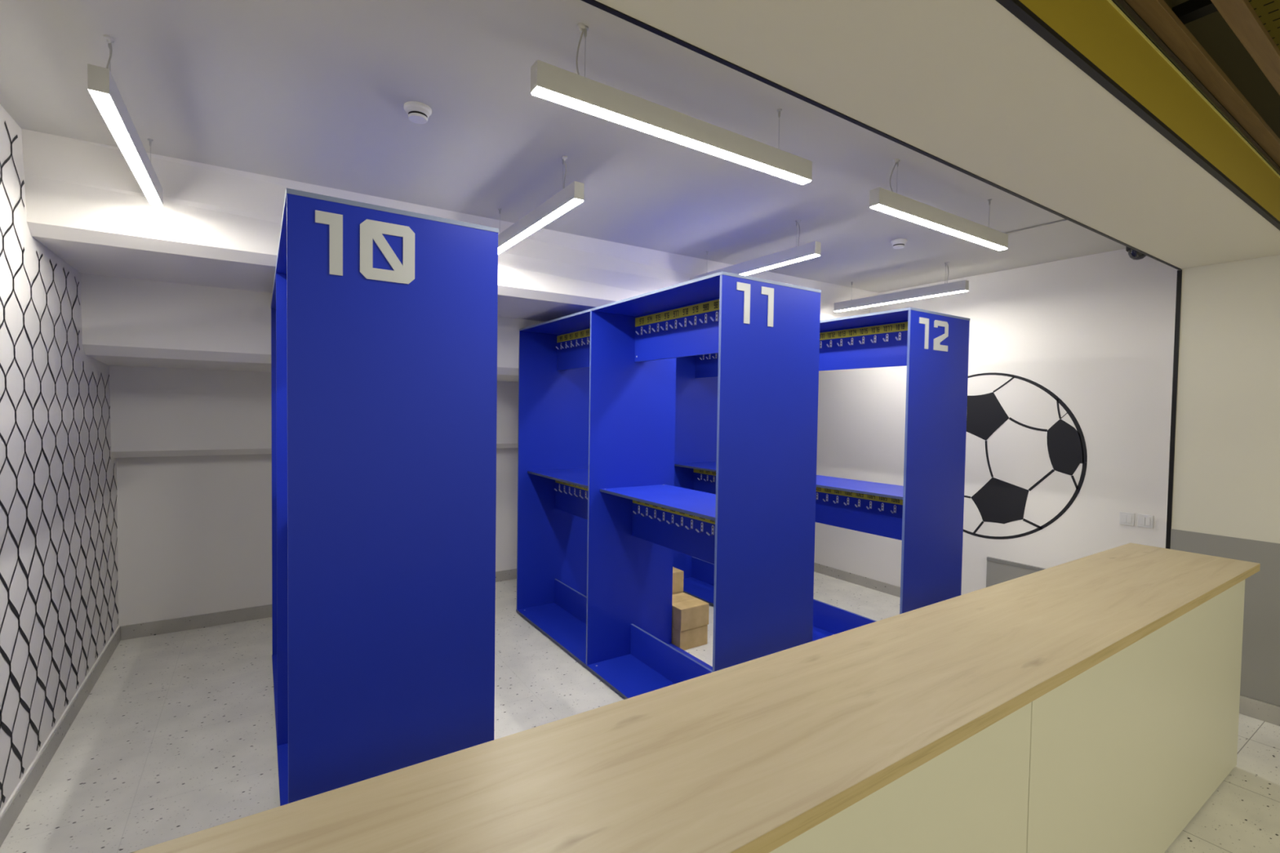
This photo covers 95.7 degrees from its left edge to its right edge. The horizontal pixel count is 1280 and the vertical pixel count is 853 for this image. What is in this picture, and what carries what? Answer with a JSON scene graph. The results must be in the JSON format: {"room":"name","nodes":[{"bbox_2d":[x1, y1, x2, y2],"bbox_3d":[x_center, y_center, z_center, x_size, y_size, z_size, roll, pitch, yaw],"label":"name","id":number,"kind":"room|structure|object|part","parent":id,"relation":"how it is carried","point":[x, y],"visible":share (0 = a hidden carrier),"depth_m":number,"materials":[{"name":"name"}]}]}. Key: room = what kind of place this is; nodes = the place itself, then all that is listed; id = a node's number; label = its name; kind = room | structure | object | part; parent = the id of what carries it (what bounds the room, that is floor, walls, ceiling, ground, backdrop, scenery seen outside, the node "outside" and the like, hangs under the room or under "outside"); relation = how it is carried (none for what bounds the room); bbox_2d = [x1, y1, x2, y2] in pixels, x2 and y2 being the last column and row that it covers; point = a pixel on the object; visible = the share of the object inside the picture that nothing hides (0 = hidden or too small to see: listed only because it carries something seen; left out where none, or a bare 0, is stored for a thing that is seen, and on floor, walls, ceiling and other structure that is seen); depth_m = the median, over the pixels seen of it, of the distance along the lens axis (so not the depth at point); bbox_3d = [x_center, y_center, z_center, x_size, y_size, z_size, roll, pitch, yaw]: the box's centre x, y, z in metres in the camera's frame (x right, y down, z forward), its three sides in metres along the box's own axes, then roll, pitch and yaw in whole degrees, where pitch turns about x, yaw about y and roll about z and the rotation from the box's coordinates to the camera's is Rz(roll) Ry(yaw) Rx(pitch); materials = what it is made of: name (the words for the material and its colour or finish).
{"room":"cloakroom","nodes":[
{"label":"cloakroom","id":0,"kind":"room"},
{"bbox_2d":[0,104,118,813],"bbox_3d":[-2.597,0.129,2.197,0.201,3.037,5.184,0,2,-33],"label":"wall","id":1,"kind":"structure","parent":0,"point":[59,563],"depth_m":2.75,"materials":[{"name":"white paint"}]},
{"bbox_2d":[0,625,120,847],"bbox_3d":[-2.612,1.590,2.420,0.012,0.102,4.391,0,2,-33],"label":"baseboard","id":2,"kind":"structure","parent":1,"relation":"attached to","point":[20,800],"depth_m":2.82,"materials":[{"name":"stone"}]},
{"bbox_2d":[21,128,878,626],"bbox_3d":[-0.804,0.052,5.075,6.065,3.077,2.350,0,2,-33],"label":"wall","id":3,"kind":"structure","parent":0,"point":[176,295],"depth_m":4.04,"materials":[{"name":"white paint"}]},
{"bbox_2d":[120,568,516,639],"bbox_3d":[-1.333,1.509,5.885,5.941,0.102,0.012,0,2,-33],"label":"baseboard","id":4,"kind":"structure","parent":3,"relation":"attached to","point":[161,627],"depth_m":4.51,"materials":[{"name":"stone"}]},
{"bbox_2d":[0,0,1125,293],"bbox_3d":[0.457,-1.342,3.155,6.365,0.140,2.471,0,2,-33],"label":"ceiling","id":5,"kind":"structure","parent":0,"point":[316,92],"depth_m":2.43,"materials":[{"name":"grey paint"}]},
{"bbox_2d":[87,34,163,206],"bbox_3d":[-1.978,-1.160,2.260,0.049,0.248,1.200,0,2,-33],"label":"pendant light","id":6,"kind":"object","parent":5,"relation":"hanging from","point":[102,86],"visible":1,"depth_m":2.01,"materials":[{"name":"grey"}]},
{"bbox_3d":[-1.731,-1.185,1.889,0.014,0.168,0.023,0,2,-13],"label":"power cord","id":7,"kind":"part","parent":6,"relation":"part of","materials":[{"name":"grey plastic"}]},
{"bbox_2d":[88,89,162,206],"bbox_3d":[-1.980,-1.040,2.264,0.044,0.008,1.193,0,2,-33],"label":"diffuser","id":8,"kind":"object","parent":6,"relation":"attached to","point":[104,100],"depth_m":2.09,"materials":[{"name":"white plastic"}]},
{"bbox_2d":[404,101,431,124],"bbox_3d":[-0.885,-1.243,2.305,0.104,0.049,0.104,0,2,-33],"label":"smoke detector","id":9,"kind":"object","parent":5,"relation":"attached to","point":[419,113],"visible":1,"depth_m":2.28,"materials":[{"name":"white plastic"}]},
{"bbox_2d":[497,155,584,253],"bbox_3d":[-0.603,-1.164,3.105,0.049,0.248,1.200,0,2,-33],"label":"pendant light","id":10,"kind":"object","parent":5,"relation":"hanging from","point":[572,195],"visible":0.95,"depth_m":2.88,"materials":[{"name":"grey"}]},
{"bbox_2d":[497,198,582,253],"bbox_3d":[-0.605,-1.044,3.109,0.044,0.008,1.193,0,2,-33],"label":"diffuser","id":11,"kind":"object","parent":10,"relation":"attached to","point":[566,205],"depth_m":2.95,"materials":[{"name":"white plastic"}]},
{"bbox_3d":[-0.354,-1.189,2.732,0.015,0.169,0.029,0,2,-18],"label":"power cord","id":12,"kind":"part","parent":10,"relation":"part of","materials":[{"name":"grey plastic"}]},
{"bbox_2d":[530,22,812,184],"bbox_3d":[0.187,-1.121,2.042,1.200,0.248,0.049,0,2,-33],"label":"pendant light","id":13,"kind":"object","parent":5,"relation":"hanging from","point":[548,82],"visible":1,"depth_m":1.94,"materials":[{"name":"grey metal"}]},
{"bbox_3d":[-0.184,-1.159,1.794,0.028,0.169,0.015,0,2,-17],"label":"power cord","id":14,"kind":"part","parent":13,"relation":"part of","materials":[{"name":"grey plastic"}]},
{"bbox_2d":[531,86,810,184],"bbox_3d":[0.186,-1.001,2.046,1.193,0.008,0.044,0,2,-33],"label":"diffuser","id":15,"kind":"object","parent":13,"relation":"attached to","point":[558,95],"depth_m":1.96,"materials":[{"name":"white plastic"}]},
{"bbox_2d":[689,219,821,279],"bbox_3d":[0.736,-1.168,3.958,0.049,0.248,1.200,0,2,-33],"label":"pendant light","id":16,"kind":"object","parent":5,"relation":"hanging from","point":[811,250],"visible":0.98,"depth_m":3.71,"materials":[{"name":"grey metal"}]},
{"bbox_2d":[740,253,819,275],"bbox_3d":[0.734,-1.048,3.962,0.044,0.008,1.193,0,2,-33],"label":"diffuser","id":17,"kind":"object","parent":16,"relation":"attached to","point":[798,257],"depth_m":3.71,"materials":[{"name":"white plastic"}]},
{"bbox_2d":[890,238,906,248],"bbox_3d":[1.779,-1.252,3.978,0.104,0.049,0.104,0,2,-33],"label":"smoke detector","id":18,"kind":"object","parent":5,"relation":"attached to","point":[900,243],"visible":1,"depth_m":3.95,"materials":[{"name":"white plastic"}]},
{"bbox_2d":[833,262,968,311],"bbox_3d":[2.156,-1.174,4.896,0.049,0.248,1.200,0,2,-33],"label":"pendant light","id":19,"kind":"object","parent":5,"relation":"hanging from","point":[962,286],"visible":1,"depth_m":4.79,"materials":[{"name":"grey metal"}]},
{"bbox_2d":[834,289,968,311],"bbox_3d":[2.155,-1.054,4.899,0.044,0.008,1.193,0,2,-33],"label":"diffuser","id":20,"kind":"object","parent":19,"relation":"attached to","point":[942,292],"depth_m":4.85,"materials":[{"name":"white plastic"}]},
{"bbox_2d":[869,158,1008,250],"bbox_3d":[1.567,-1.127,2.957,1.200,0.249,0.049,0,2,-33],"label":"pendant light","id":21,"kind":"object","parent":5,"relation":"hanging from","point":[881,199],"visible":1,"depth_m":2.87,"materials":[{"name":"grey metal"}]},
{"bbox_3d":[1.186,-1.165,2.704,0.050,0.170,0.017,0,2,-33],"label":"power cord","id":22,"kind":"part","parent":21,"relation":"part of","materials":[{"name":"grey plastic"}]},
{"bbox_2d":[870,204,1007,250],"bbox_3d":[1.565,-1.007,2.961,1.193,0.008,0.044,0,2,-33],"label":"diffuser","id":23,"kind":"object","parent":21,"relation":"attached to","point":[895,210],"depth_m":2.90,"materials":[{"name":"white plastic"}]},
{"bbox_2d":[1004,218,1067,234],"bbox_3d":[2.548,-1.245,3.503,0.010,0.010,0.680,0,2,-33],"label":"cable conduit","id":24,"kind":"object","parent":5,"relation":"attached to","point":[1064,219],"visible":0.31,"depth_m":3.61,"materials":[{"name":"grey"}]},
{"bbox_2d":[1125,246,1146,259],"bbox_3d":[3.366,-1.189,3.907,0.132,0.123,0.132,0,2,-33],"label":"dome camera","id":25,"kind":"object","parent":5,"relation":"attached to","point":[1133,254],"visible":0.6,"depth_m":3.89,"materials":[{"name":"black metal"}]},
{"bbox_2d":[0,571,1279,852],"bbox_3d":[-0.117,1.780,1.011,9.906,0.120,10.100,0,2,-33],"label":"floor","id":26,"kind":"structure","parent":0,"point":[175,737],"depth_m":3.05,"materials":[{"name":"concrete"}]},
{"bbox_2d":[271,187,498,806],"bbox_3d":[-1.521,0.434,3.049,0.669,2.410,2.560,0,2,-33],"label":"coat rack","id":27,"kind":"object","parent":26,"relation":"on","point":[384,319],"visible":1,"depth_m":1.96,"materials":[{"name":"blue laminate"}]},
{"bbox_3d":[-2.220,0.384,4.109,0.665,2.360,0.016,0,2,-33],"label":"panel","id":28,"kind":"part","parent":27,"relation":"part of","materials":[{"name":"blue laminate"}]},
{"bbox_3d":[-1.539,1.614,3.084,0.669,0.020,2.558,0,2,-33],"label":"panel","id":29,"kind":"part","parent":27,"relation":"part of","materials":[{"name":"blue laminate"}]},
{"bbox_3d":[-1.530,0.424,3.063,0.665,2.360,0.016,0,2,-33],"label":"divider panel","id":30,"kind":"part","parent":27,"relation":"part of","materials":[{"name":"blue laminate"}]},
{"bbox_3d":[-1.503,-0.762,3.016,0.669,0.016,2.558,0,2,-33],"label":"panel","id":31,"kind":"part","parent":27,"relation":"part of","materials":[{"name":"blue laminate"}]},
{"bbox_2d":[515,271,821,699],"bbox_3d":[-0.039,0.428,4.027,0.707,2.410,2.560,0,2,-33],"label":"coat rack","id":32,"kind":"object","parent":26,"relation":"on","point":[602,516],"visible":1,"depth_m":3.81,"materials":[{"name":"blue laminate"}]},
{"bbox_3d":[-0.738,0.378,5.087,0.703,2.360,0.016,0,2,-33],"label":"panel","id":33,"kind":"part","parent":32,"relation":"part of","materials":[{"name":"blue laminate"}]},
{"bbox_2d":[527,468,588,488],"bbox_3d":[-0.393,0.407,4.564,0.539,0.018,1.237,0,2,-33],"label":"shelf","id":34,"kind":"object","parent":32,"relation":"attached to","point":[577,477],"depth_m":4.71,"materials":[{"name":"blue laminate"}]},
{"bbox_3d":[-0.057,1.608,4.062,0.707,0.020,2.558,0,2,-33],"label":"panel","id":35,"kind":"part","parent":32,"relation":"part of","materials":[{"name":"blue laminate"}]},
{"bbox_3d":[-0.048,0.418,4.041,0.703,2.360,0.016,0,2,-33],"label":"divider panel","id":36,"kind":"part","parent":32,"relation":"part of","materials":[{"name":"blue laminate"}]},
{"bbox_2d":[600,484,715,520],"bbox_3d":[0.305,0.448,3.506,0.539,0.018,1.269,0,2,-33],"label":"shelf","id":37,"kind":"object","parent":32,"relation":"attached to","point":[688,501],"depth_m":3.59,"materials":[{"name":"blue laminate"}]},
{"bbox_3d":[-0.021,-0.768,3.993,0.707,0.016,2.558,0,2,-33],"label":"panel","id":38,"kind":"part","parent":32,"relation":"part of","materials":[{"name":"blue laminate"}]},
{"bbox_3d":[0.659,0.460,2.969,0.703,2.360,0.016,0,2,-33],"label":"panel","id":39,"kind":"part","parent":32,"relation":"part of","materials":[{"name":"blue laminate"}]},
{"bbox_2d":[671,624,707,650],"bbox_3d":[0.316,1.554,4.393,0.262,0.149,0.300,0,2,-33],"label":"cardboard box","id":40,"kind":"object","parent":26,"relation":"on","point":[695,637],"visible":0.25,"depth_m":4.26,"materials":[{"name":"brown cardboard"}]},
{"bbox_2d":[671,592,709,631],"bbox_3d":[0.321,1.400,4.387,0.267,0.159,0.306,0,2,-34],"label":"cardboard box","id":41,"kind":"object","parent":40,"relation":"on","point":[688,612],"visible":0.69,"depth_m":4.27,"materials":[{"name":"brown cardboard"}]},
{"bbox_2d":[672,306,969,641],"bbox_3d":[1.250,0.423,4.877,0.705,2.410,2.560,0,2,-33],"label":"coat rack","id":42,"kind":"object","parent":26,"relation":"on","point":[926,513],"visible":0.52,"depth_m":3.98,"materials":[{"name":"blue laminate"}]},
{"bbox_2d":[674,462,716,471],"bbox_3d":[0.895,0.402,5.414,0.537,0.018,1.237,0,2,-33],"label":"shelf","id":43,"kind":"object","parent":42,"relation":"attached to","point":[708,466],"depth_m":5.70,"materials":[{"name":"blue laminate"}]},
{"bbox_3d":[0.550,0.372,5.936,0.701,2.360,0.016,0,2,-33],"label":"panel","id":44,"kind":"part","parent":42,"relation":"part of","materials":[{"name":"blue laminate"}]},
{"bbox_3d":[1.231,1.603,4.912,0.705,0.020,2.558,0,2,-33],"label":"panel","id":45,"kind":"part","parent":42,"relation":"part of","materials":[{"name":"blue laminate"}]},
{"bbox_2d":[816,475,903,499],"bbox_3d":[1.594,0.443,4.356,0.537,0.018,1.269,0,2,-33],"label":"shelf","id":46,"kind":"object","parent":42,"relation":"attached to","point":[889,491],"depth_m":4.22,"materials":[{"name":"blue laminate"}]},
{"bbox_3d":[1.267,-0.774,4.843,0.705,0.016,2.558,0,2,-33],"label":"panel","id":47,"kind":"part","parent":42,"relation":"part of","materials":[{"name":"blue laminate"}]},
{"bbox_3d":[1.948,0.455,3.819,0.701,2.360,0.016,0,2,-33],"label":"panel","id":48,"kind":"part","parent":42,"relation":"part of","materials":[{"name":"blue laminate"}]},
{"bbox_2d":[769,702,1031,852],"bbox_3d":[-0.018,1.220,1.169,2.349,0.992,0.450,0,2,-33],"label":"panel","id":49,"kind":"object","parent":26,"relation":"on","point":[972,797],"visible":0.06,"depth_m":1.40,"materials":[{"name":"beige laminate"}]},
{"bbox_2d":[130,542,1260,852],"bbox_3d":[0.854,0.702,1.719,5.031,0.038,0.516,0,2,-33],"label":"countertop","id":50,"kind":"structure","parent":49,"relation":"on","point":[753,756],"depth_m":1.26,"materials":[{"name":"brown wood"}]},
{"bbox_2d":[1026,579,1244,852],"bbox_3d":[1.924,1.213,2.450,2.297,0.992,0.450,0,2,-33],"label":"panel","id":51,"kind":"object","parent":26,"relation":"on","point":[1126,752],"visible":0.43,"depth_m":2.12,"materials":[{"name":"beige laminate"}]},
{"bbox_3d":[0.145,1.541,4.669,0.272,0.153,0.300,0,2,-33],"label":"cardboard box","id":52,"kind":"object","parent":26,"relation":"on","visible":0},
{"bbox_3d":[0.147,1.388,4.665,0.272,0.153,0.300,0,2,-33],"label":"cardboard box","id":53,"kind":"object","parent":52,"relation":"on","visible":0},
{"bbox_2d":[672,566,684,593],"bbox_3d":[0.152,1.230,4.662,0.274,0.165,0.300,0,2,-33],"label":"cardboard box","id":54,"kind":"object","parent":53,"relation":"on","point":[677,575],"visible":0.19,"depth_m":4.58,"materials":[{"name":"brown cardboard"}]},
{"bbox_2d":[595,0,1279,268],"bbox_3d":[1.095,-1.400,1.792,5.929,0.847,0.543,0,2,-33],"label":"ceiling","id":55,"kind":"structure","parent":0,"point":[967,84],"depth_m":1.73,"materials":[{"name":"beige paint"}]},
{"bbox_2d":[581,0,1181,270],"bbox_3d":[1.024,-0.988,2.084,5.729,0.011,0.015,0,2,-33],"label":"trim","id":56,"kind":"structure","parent":55,"relation":"attached to","point":[593,2],"depth_m":1.76,"materials":[{"name":"black metal"}]},
{"bbox_2d":[995,0,1279,230],"bbox_3d":[1.236,-0.972,1.581,5.929,0.014,0.020,0,2,-33],"label":"trim","id":57,"kind":"structure","parent":55,"relation":"attached to","point":[1016,7],"depth_m":1.68,"materials":[{"name":"black metal"}]},
{"bbox_2d":[1018,0,1279,221],"bbox_3d":[-0.194,-1.075,0.624,9.370,0.205,0.008,0,2,-33],"label":"fascia","id":58,"kind":"object","parent":55,"relation":"attached to","point":[1099,29],"depth_m":1.83,"materials":[{"name":"yellow paint"}]},
{"bbox_2d":[1111,0,1279,175],"bbox_3d":[-0.190,-1.187,0.617,9.370,0.016,0.016,0,2,-33],"label":"channel","id":59,"kind":"object","parent":58,"relation":"attached to","point":[1124,7],"visible":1,"depth_m":1.96,"materials":[{"name":"black metal"}]},
{"bbox_2d":[1123,0,1279,168],"bbox_3d":[-0.188,-1.459,0.612,9.370,0.525,0.008,0,2,-33],"label":"ceiling slat","id":60,"kind":"structure","parent":55,"relation":"attached to","point":[1211,31],"depth_m":2.28,"materials":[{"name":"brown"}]},
{"bbox_2d":[1124,0,1279,166],"bbox_3d":[-0.135,-1.222,0.619,9.265,0.022,0.052,0,2,-33],"label":"ceiling slat","id":61,"kind":"object","parent":55,"relation":"attached to","point":[1157,15],"visible":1,"depth_m":1.97,"materials":[{"name":"brown wood"}]},
{"bbox_2d":[813,248,1179,595],"bbox_3d":[2.440,0.102,5.755,0.201,3.037,4.791,0,2,-33],"label":"wall","id":62,"kind":"structure","parent":0,"point":[1068,410],"depth_m":4.51,"materials":[{"name":"white paint"}]},
{"bbox_2d":[813,562,900,597],"bbox_3d":[2.354,1.572,5.702,0.012,0.098,4.381,0,2,-33],"label":"baseboard","id":63,"kind":"structure","parent":62,"relation":"attached to","point":[886,588],"depth_m":5.89,"materials":[{"name":"stone"}]},
{"bbox_2d":[986,556,1044,587],"bbox_3d":[3.232,1.349,4.358,0.026,0.478,1.185,0,2,-33],"label":"wall panel","id":64,"kind":"object","parent":62,"relation":"attached to","point":[998,571],"visible":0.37,"depth_m":4.73,"materials":[{"name":"grey paint"}]},
{"bbox_3d":[3.235,1.124,4.352,0.026,0.028,1.185,0,2,-33],"label":"cap rail","id":65,"kind":"part","parent":64,"relation":"part of","materials":[{"name":"grey paint"}]},
{"bbox_2d":[1119,511,1134,525],"bbox_3d":[3.426,0.649,4.072,0.012,0.088,0.084,0,2,-33],"label":"wall switch","id":66,"kind":"object","parent":62,"relation":"attached to","point":[1125,518],"visible":1,"depth_m":4.07,"materials":[{"name":"white plastic"}]},
{"bbox_2d":[1137,514,1153,528],"bbox_3d":[3.482,0.652,3.987,0.012,0.088,0.084,0,2,-33],"label":"wall switch","id":67,"kind":"object","parent":62,"relation":"attached to","point":[1144,521],"visible":1,"depth_m":3.98,"materials":[{"name":"white plastic"}]},
{"bbox_2d":[1171,254,1279,706],"bbox_3d":[4.987,0.007,1.499,0.236,3.550,5.409,0,2,-33],"label":"wall","id":68,"kind":"structure","parent":0,"point":[1226,479],"depth_m":3.47,"materials":[{"name":"beige paint"}]},
{"bbox_2d":[1165,269,1182,549],"bbox_3d":[3.397,0.352,3.701,0.020,2.684,0.022,0,2,-33],"label":"trim","id":69,"kind":"structure","parent":68,"relation":"attached to","point":[1179,282],"depth_m":3.68,"materials":[{"name":"black metal"}]},
{"bbox_2d":[1169,528,1279,706],"bbox_3d":[4.871,1.207,1.462,0.006,0.930,5.397,0,2,-33],"label":"wainscoting","id":70,"kind":"structure","parent":68,"relation":"attached to","point":[1260,651],"depth_m":3.38,"materials":[{"name":"grey paint"}]},
{"bbox_2d":[1239,695,1279,726],"bbox_3d":[4.857,1.727,1.480,0.013,0.108,5.409,0,2,-33],"label":"baseboard","id":71,"kind":"structure","parent":68,"relation":"attached to","point":[1257,709],"depth_m":3.37,"materials":[{"name":"stone"}]},
{"bbox_2d":[1248,0,1279,49],"bbox_3d":[1.154,-1.702,-1.423,9.370,0.120,4.866,0,2,-33],"label":"ceiling","id":72,"kind":"structure","parent":0,"point":[1268,11],"depth_m":2.44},
{"bbox_2d":[1172,0,1217,24],"bbox_3d":[2.028,-1.312,1.440,0.060,0.040,1.055,0,2,-33],"label":"rail","id":73,"kind":"object","parent":72,"relation":"attached to","point":[1189,11],"visible":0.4,"depth_m":1.83,"materials":[{"name":"black metal"}]},
{"bbox_2d":[1210,0,1279,95],"bbox_3d":[-0.060,-1.217,0.506,9.265,0.022,0.052,0,2,-33],"label":"ceiling slat","id":74,"kind":"object","parent":72,"relation":"attached to","point":[1240,15],"visible":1,"depth_m":1.80,"materials":[{"name":"brown wood"}]}
]}

